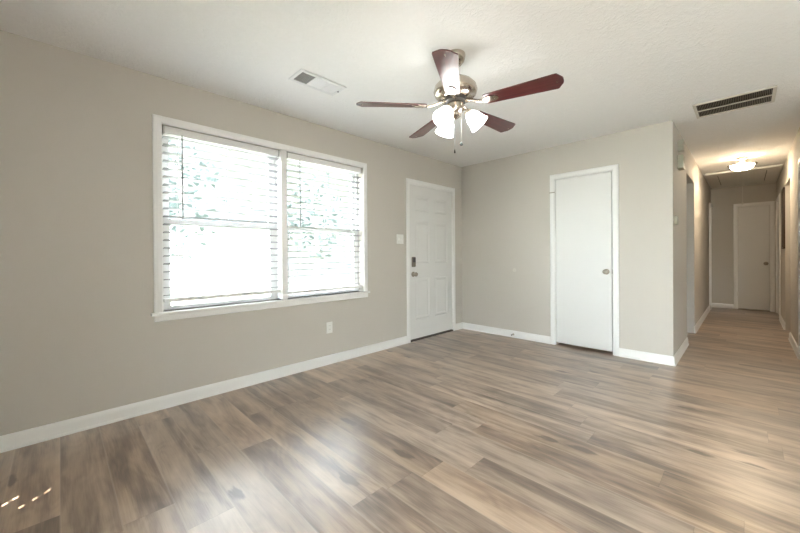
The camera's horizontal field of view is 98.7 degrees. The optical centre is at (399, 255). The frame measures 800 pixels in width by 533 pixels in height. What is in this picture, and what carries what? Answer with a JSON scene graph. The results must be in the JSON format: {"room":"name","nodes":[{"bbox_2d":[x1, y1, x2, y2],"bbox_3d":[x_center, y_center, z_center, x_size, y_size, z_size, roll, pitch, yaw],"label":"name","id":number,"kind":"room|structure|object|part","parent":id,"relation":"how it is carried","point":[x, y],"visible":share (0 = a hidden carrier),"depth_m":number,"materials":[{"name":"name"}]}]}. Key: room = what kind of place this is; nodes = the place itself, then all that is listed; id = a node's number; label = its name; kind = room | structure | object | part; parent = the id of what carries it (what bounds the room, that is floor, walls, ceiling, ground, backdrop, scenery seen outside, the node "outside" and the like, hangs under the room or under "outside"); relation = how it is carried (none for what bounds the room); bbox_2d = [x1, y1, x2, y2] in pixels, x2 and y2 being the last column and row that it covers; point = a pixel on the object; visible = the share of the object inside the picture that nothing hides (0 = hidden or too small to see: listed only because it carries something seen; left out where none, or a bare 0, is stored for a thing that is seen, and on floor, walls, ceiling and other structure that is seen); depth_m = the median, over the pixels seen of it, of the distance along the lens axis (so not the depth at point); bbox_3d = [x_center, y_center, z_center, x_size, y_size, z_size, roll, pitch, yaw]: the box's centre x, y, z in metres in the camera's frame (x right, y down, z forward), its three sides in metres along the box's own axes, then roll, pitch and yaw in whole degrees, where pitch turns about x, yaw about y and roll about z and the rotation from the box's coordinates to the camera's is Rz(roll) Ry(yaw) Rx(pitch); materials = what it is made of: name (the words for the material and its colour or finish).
{"room":"living room","nodes":[
{"label":"living room","id":0,"kind":"room"},
{"bbox_2d":[0,30,461,435],"bbox_3d":[0.944,-0.121,5.319,10.466,2.440,0.150,-1,0,-45],"label":"wall","id":1,"kind":"structure","parent":0,"point":[80,336],"depth_m":2.35,"materials":[{"name":"beige paint"}]},
{"bbox_2d":[162,135,277,309],"bbox_3d":[-1.511,-0.282,2.942,0.920,1.388,0.063,-1,0,-45],"label":"window","id":2,"kind":"structure","parent":1,"relation":"in","point":[166,275],"depth_m":2.87,"materials":[{"name":"white plastic"}]},
{"bbox_3d":[-1.521,-0.595,2.949,0.864,0.705,0.025,-1,0,-45],"label":"sash","id":3,"kind":"part","parent":2,"relation":"part of","materials":[{"name":"glass"}]},
{"bbox_3d":[-1.497,0.061,2.933,0.864,0.687,0.025,-1,0,-45],"label":"sash","id":4,"kind":"part","parent":2,"relation":"part of","materials":[{"name":"white glass"}]},
{"bbox_2d":[162,125,279,302],"bbox_3d":[-1.451,-0.315,2.884,0.904,1.321,0.082,-1,0,-45],"label":"window blind","id":5,"kind":"object","parent":2,"relation":"attached to","point":[168,131],"visible":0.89,"depth_m":2.82,"materials":[{"name":"white plastic"}]},
{"bbox_3d":[-1.728,-0.295,2.664,0.002,1.240,0.002,-1,0,-45],"label":"ladder cord","id":6,"kind":"part","parent":5,"relation":"part of","materials":[{"name":"white fabric"}]},
{"bbox_3d":[-1.684,-0.295,2.620,0.002,1.240,0.002,-1,0,-45],"label":"ladder cord","id":7,"kind":"part","parent":5,"relation":"part of","materials":[{"name":"white fabric"}]},
{"bbox_3d":[-1.452,0.333,2.893,0.904,0.026,0.058,-1,0,-45],"label":"rail","id":8,"kind":"part","parent":5,"relation":"part of","materials":[{"name":"white plastic"}]},
{"bbox_3d":[-1.434,-0.298,2.868,0.002,1.240,0.002,-1,0,-45],"label":"ladder cord","id":9,"kind":"part","parent":5,"relation":"part of","materials":[{"name":"white fabric"}]},
{"bbox_3d":[-1.184,-0.301,3.116,0.002,1.240,0.002,-1,0,-45],"label":"ladder cord","id":10,"kind":"part","parent":5,"relation":"part of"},
{"bbox_2d":[0,322,462,452],"bbox_3d":[-0.822,1.072,3.444,5.000,0.092,0.020,-1,0,-45],"label":"baseboard","id":11,"kind":"structure","parent":1,"relation":"attached to","point":[20,439],"depth_m":2.55,"materials":[{"name":"white paint"}]},
{"bbox_2d":[151,114,369,321],"bbox_3d":[-1.127,-0.280,3.242,2.037,1.513,0.182,-1,0,-45],"label":"trim","id":12,"kind":"structure","parent":1,"relation":"attached to","point":[159,315],"depth_m":3.01,"materials":[{"name":"white paint"}]},
{"bbox_2d":[287,160,358,297],"bbox_3d":[-0.822,-0.289,3.626,0.913,1.388,0.063,-1,0,-45],"label":"window","id":13,"kind":"structure","parent":1,"relation":"in","point":[355,255],"depth_m":3.83,"materials":[{"name":"white plastic"}]},
{"bbox_3d":[-0.832,-0.603,3.633,0.857,0.705,0.025,-1,0,-45],"label":"sash","id":14,"kind":"part","parent":13,"relation":"part of","materials":[{"name":"glass"}]},
{"bbox_3d":[-0.808,0.053,3.616,0.857,0.687,0.025,-1,0,-45],"label":"sash","id":15,"kind":"part","parent":13,"relation":"part of","materials":[{"name":"white glass"}]},
{"bbox_2d":[287,152,361,294],"bbox_3d":[-0.762,-0.309,3.567,0.895,1.347,0.082,-1,0,-45],"label":"window blind","id":16,"kind":"object","parent":13,"relation":"attached to","point":[290,156],"visible":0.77,"depth_m":3.53,"materials":[{"name":"white plastic"}]},
{"bbox_3d":[-0.993,-0.290,3.306,0.002,1.266,0.002,-1,0,-45],"label":"ladder cord","id":17,"kind":"part","parent":16,"relation":"part of","materials":[{"name":"white fabric"}]},
{"bbox_3d":[-0.764,0.352,3.576,0.895,0.026,0.058,-1,0,-45],"label":"rail","id":18,"kind":"part","parent":16,"relation":"part of","materials":[{"name":"white plastic"}]},
{"bbox_2d":[326,322,332,333],"bbox_3d":[-0.728,0.742,3.547,0.072,0.115,0.008,-1,0,-45],"label":"wall outlet","id":19,"kind":"object","parent":1,"relation":"attached to","point":[329,329],"visible":1,"depth_m":3.54,"materials":[{"name":"white plastic"}]},
{"bbox_2d":[396,234,403,243],"bbox_3d":[0.004,-0.207,4.270,0.120,0.117,0.016,-1,0,-45],"label":"light switch","id":20,"kind":"object","parent":1,"relation":"attached to","point":[400,237],"visible":1,"depth_m":4.28,"materials":[{"name":"white plastic"}]},
{"bbox_2d":[406,178,455,342],"bbox_3d":[0.399,0.057,4.766,1.028,2.094,0.167,-1,0,-45],"label":"trim","id":21,"kind":"structure","parent":1,"relation":"attached to","point":[409,181],"depth_m":4.49,"materials":[{"name":"white paint"}]},
{"bbox_2d":[410,184,452,341],"bbox_3d":[0.417,0.091,4.752,0.907,2.027,0.212,-1,0,-45],"label":"door","id":22,"kind":"structure","parent":1,"relation":"in","point":[431,256],"depth_m":4.70,"materials":[{"name":"white paint"}]},
{"bbox_2d":[0,307,799,532],"bbox_3d":[2.731,1.144,3.531,10.466,0.100,5.200,-1,0,-45],"label":"floor","id":23,"kind":"structure","parent":0,"point":[461,430],"depth_m":1.97,"materials":[{"name":"plastic"}]},
{"bbox_2d":[0,0,799,187],"bbox_3d":[2.714,-1.406,3.521,10.466,0.120,5.200,-1,0,-45],"label":"ceiling","id":24,"kind":"structure","parent":0,"point":[624,65],"depth_m":2.29,"materials":[{"name":"paint"}]},
{"bbox_2d":[288,69,346,95],"bbox_3d":[-0.625,-1.313,2.624,0.390,0.017,0.194,-1,0,-45],"label":"ceiling vent","id":25,"kind":"object","parent":24,"relation":"in","point":[306,78],"visible":1,"depth_m":2.61,"materials":[{"name":"white metal"}]},
{"bbox_2d":[356,49,563,152],"bbox_3d":[0.406,-1.002,2.288,1.214,0.648,1.242,-1,0,-45],"label":"ceiling fan","id":26,"kind":"object","parent":24,"relation":"hanging from","point":[454,90],"visible":1,"depth_m":2.18,"materials":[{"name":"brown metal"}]},
{"bbox_3d":[-0.055,-0.983,2.238,0.455,0.006,0.132,0,12,-4],"label":"blade","id":27,"kind":"part","parent":26,"relation":"part of","materials":[{"name":"brown wood"}]},
{"bbox_3d":[0.207,-0.986,2.660,0.132,0.006,0.455,-13,5,-22],"label":"blade","id":28,"kind":"part","parent":26,"relation":"part of","materials":[{"name":"brown wood"}]},
{"bbox_3d":[0.281,-0.881,2.161,0.136,0.138,0.131,-1,0,-45],"label":"lamp shade","id":29,"kind":"part","parent":26,"relation":"part of","materials":[{"name":"white glass"}]},
{"bbox_3d":[0.322,-0.882,2.405,0.127,0.138,0.136,-1,0,-45],"label":"lamp shade","id":30,"kind":"part","parent":26,"relation":"part of","materials":[{"name":"white glass"}]},
{"bbox_3d":[0.265,-0.983,1.859,0.132,0.006,0.455,12,3,14],"label":"blade","id":31,"kind":"part","parent":26,"relation":"part of","materials":[{"name":"brown wood"}]},
{"bbox_3d":[0.510,-0.882,2.249,0.130,0.138,0.134,-1,0,-45],"label":"lamp shade","id":32,"kind":"part","parent":26,"relation":"part of","materials":[{"name":"white glass"}]},
{"bbox_3d":[0.689,-0.989,2.541,0.455,0.006,0.132,-1,-12,-40],"label":"blade","id":33,"kind":"part","parent":26,"relation":"part of","materials":[{"name":"brown wood"}]},
{"bbox_3d":[0.725,-0.987,2.046,0.455,0.006,0.132,0,-12,32],"label":"blade","id":34,"kind":"part","parent":26,"relation":"part of","materials":[{"name":"brown wood"}]},
{"bbox_2d":[692,85,777,118],"bbox_3d":[2.935,-1.340,3.028,0.408,0.010,0.512,-1,0,-45],"label":"ceiling vent","id":35,"kind":"object","parent":24,"relation":"in","point":[767,95],"visible":1,"depth_m":3.01,"materials":[{"name":"white metal"}]},
{"bbox_2d":[727,156,757,170],"bbox_3d":[4.726,-1.269,4.745,0.306,0.190,0.306,-1,0,-45],"label":"hallway light","id":36,"kind":"object","parent":24,"relation":"attached to","point":[742,165],"visible":1,"depth_m":4.69,"materials":[{"name":"white glass"}]},
{"bbox_3d":[4.726,-1.215,4.745,0.242,0.069,0.242,-1,0,-45],"label":"lamp shade","id":37,"kind":"part","parent":36,"relation":"part of","materials":[{"name":"white glass"}]},
{"bbox_2d":[705,164,782,203],"bbox_3d":[6.054,-1.161,6.080,1.816,0.434,0.874,-1,0,-45],"label":"attic hatch","id":38,"kind":"object","parent":24,"relation":"attached to","point":[764,174],"visible":0.98,"depth_m":5.95,"materials":[{"name":"paint"}]},
{"bbox_3d":[6.033,-1.367,6.064,1.240,0.018,0.565,-1,0,-45],"label":"hatch panel","id":39,"kind":"part","parent":38,"relation":"part of","materials":[{"name":"paint"}]},
{"bbox_2d":[461,120,674,355],"bbox_3d":[1.867,-0.124,4.352,0.115,2.440,2.523,-1,0,-45],"label":"wall","id":40,"kind":"structure","parent":0,"point":[506,201],"depth_m":4.28,"materials":[{"name":"beige paint"}]},
{"bbox_2d":[462,322,674,365],"bbox_3d":[1.831,1.051,4.305,0.020,0.092,2.535,-1,0,-45],"label":"baseboard","id":41,"kind":"structure","parent":40,"relation":"attached to","point":[627,353],"depth_m":4.32,"materials":[{"name":"white paint"}]},
{"bbox_2d":[551,172,612,351],"bbox_3d":[2.097,0.067,4.023,0.103,1.995,0.677,-1,0,-45],"label":"door","id":42,"kind":"structure","parent":40,"relation":"in","point":[584,277],"depth_m":3.99,"materials":[{"name":"white paint"}]},
{"bbox_3d":[2.282,0.179,3.813,0.068,0.062,0.062,-1,0,-45],"label":"knob","id":43,"kind":"part","parent":42,"relation":"part of","materials":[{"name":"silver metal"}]},
{"bbox_2d":[550,164,618,355],"bbox_3d":[2.164,0.049,4.042,0.132,2.094,0.737,-1,0,-45],"label":"trim","id":44,"kind":"structure","parent":40,"relation":"attached to","point":[614,169],"depth_m":3.82,"materials":[{"name":"white paint"}]},
{"bbox_2d":[674,124,710,352],"bbox_3d":[4.549,-0.145,5.317,5.051,2.440,0.115,-1,0,-45],"label":"wall","id":45,"kind":"structure","parent":0,"point":[702,190],"depth_m":4.51,"materials":[{"name":"beige paint"}]},
{"bbox_2d":[674,216,678,224],"bbox_3d":[2.790,-0.356,3.470,0.090,0.084,0.031,-1,0,-45],"label":"thermostat","id":46,"kind":"object","parent":45,"relation":"attached to","point":[676,218],"visible":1,"depth_m":3.44,"materials":[{"name":"beige plastic"}]},
{"bbox_2d":[677,139,683,151],"bbox_3d":[2.996,-1.170,3.661,0.090,0.113,0.052,-1,0,-45],"label":"alarm box","id":47,"kind":"object","parent":45,"relation":"attached to","point":[680,143],"visible":1,"depth_m":3.63,"materials":[{"name":"beige plastic"}]},
{"bbox_2d":[677,154,684,170],"bbox_3d":[3.000,-0.993,3.664,0.143,0.140,0.053,-1,0,-45],"label":"box","id":48,"kind":"object","parent":45,"relation":"attached to","point":[680,158],"visible":1,"depth_m":3.62,"materials":[{"name":"beige plastic"}]},
{"bbox_2d":[686,173,693,332],"bbox_3d":[3.761,0.033,4.536,0.830,2.100,0.122,-1,0,-45],"label":"trim","id":49,"kind":"structure","parent":45,"relation":"attached to","point":[689,182],"depth_m":4.81,"materials":[{"name":"beige paint"}]},
{"bbox_2d":[673,305,710,365],"bbox_3d":[4.409,1.031,5.080,4.757,0.092,0.020,-1,0,-45],"label":"baseboard","id":50,"kind":"structure","parent":45,"relation":"attached to","point":[685,344],"depth_m":4.07,"materials":[{"name":"white paint"}]},
{"bbox_2d":[709,203,712,309],"bbox_3d":[6.195,0.010,6.927,0.415,2.095,0.147,-1,0,-45],"label":"trim","id":51,"kind":"structure","parent":45,"relation":"attached to","point":[710,204],"depth_m":6.74,"materials":[{"name":"white paint"}]},
{"bbox_2d":[711,183,775,311],"bbox_3d":[6.384,-0.164,7.159,0.150,2.440,4.900,-1,0,-45],"label":"wall","id":52,"kind":"structure","parent":0,"point":[722,199],"depth_m":6.88,"materials":[{"name":"beige paint"}]},
{"bbox_2d":[712,303,733,308],"bbox_3d":[6.500,1.010,6.933,0.020,0.092,0.335,-1,0,-45],"label":"baseboard","id":53,"kind":"structure","parent":52,"relation":"attached to","point":[716,305],"depth_m":6.92,"materials":[{"name":"white paint"}]},
{"bbox_2d":[737,205,769,309],"bbox_3d":[6.800,0.038,6.621,0.103,1.990,0.440,-1,0,-45],"label":"door","id":54,"kind":"structure","parent":52,"relation":"in","point":[753,292],"depth_m":6.62,"materials":[{"name":"white paint"}]},
{"bbox_2d":[733,201,774,311],"bbox_3d":[6.862,0.015,6.667,0.167,2.079,0.555,-1,0,-45],"label":"trim","id":55,"kind":"structure","parent":52,"relation":"attached to","point":[771,203],"depth_m":6.49,"materials":[{"name":"white paint"}]},
{"bbox_2d":[776,127,799,344],"bbox_3d":[5.231,-0.146,4.547,5.166,2.440,0.115,-1,0,-45],"label":"wall","id":56,"kind":"structure","parent":0,"point":[789,169],"depth_m":4.19,"materials":[{"name":"beige paint"}]},
{"bbox_2d":[775,193,780,317],"bbox_3d":[6.651,0.012,5.967,0.974,2.094,0.132,-1,0,-45],"label":"trim","id":57,"kind":"structure","parent":56,"relation":"attached to","point":[778,197],"depth_m":5.67,"materials":[{"name":"white paint"}]},
{"bbox_2d":[777,201,778,313],"bbox_3d":[6.632,0.041,5.987,0.832,2.011,0.035,-1,0,-45],"label":"door frame","id":58,"kind":"structure","parent":56,"relation":"in","point":[778,201],"depth_m":6.11,"materials":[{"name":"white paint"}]},
{"bbox_2d":[781,187,784,248],"bbox_3d":[5.661,-0.546,5.071,0.340,0.890,0.022,-1,0,-45],"label":"door","id":59,"kind":"structure","parent":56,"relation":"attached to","point":[783,188],"depth_m":4.96,"materials":[{"name":"wood"}]},
{"bbox_2d":[785,178,789,330],"bbox_3d":[5.317,0.033,4.632,0.745,2.080,0.122,-1,0,-45],"label":"trim","id":60,"kind":"structure","parent":56,"relation":"attached to","point":[787,186],"depth_m":4.92,"materials":[{"name":"beige paint"}]},
{"bbox_2d":[779,315,797,357],"bbox_3d":[5.232,1.027,4.640,2.926,0.092,0.020,-1,0,-45],"label":"baseboard","id":61,"kind":"structure","parent":56,"relation":"attached to","point":[791,339],"depth_m":4.17,"materials":[{"name":"white paint"}]},
{"bbox_2d":[798,158,799,359],"bbox_3d":[3.918,0.040,3.256,0.874,2.094,0.132,-1,0,-45],"label":"trim","id":62,"kind":"structure","parent":56,"relation":"attached to","point":[799,158],"depth_m":3.57,"materials":[{"name":"white paint"}]},
{"label":"outside","id":63,"kind":"structure","parent":0,"visible":0},
{"bbox_2d":[171,279,352,304],"bbox_3d":[2.709,1.495,3.439,80.000,0.100,85.000,-1,0,-45],"label":"ground","id":64,"kind":"structure","parent":63,"point":[325,284],"depth_m":14.71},
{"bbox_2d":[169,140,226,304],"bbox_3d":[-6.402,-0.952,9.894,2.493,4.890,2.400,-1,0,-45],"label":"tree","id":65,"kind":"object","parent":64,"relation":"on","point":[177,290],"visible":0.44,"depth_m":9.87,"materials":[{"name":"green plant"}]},
{"bbox_2d":[169,141,352,290],"bbox_3d":[-8.922,-3.423,20.790,27.000,9.750,9.000,-1,0,-45],"label":"sky","id":66,"kind":"structure","parent":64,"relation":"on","point":[198,259],"depth_m":16.52,"materials":[{"name":"grey"}]},
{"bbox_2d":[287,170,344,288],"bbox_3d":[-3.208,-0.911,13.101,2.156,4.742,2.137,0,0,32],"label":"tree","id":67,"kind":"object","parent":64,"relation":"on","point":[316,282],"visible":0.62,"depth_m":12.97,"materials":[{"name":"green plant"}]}
]}

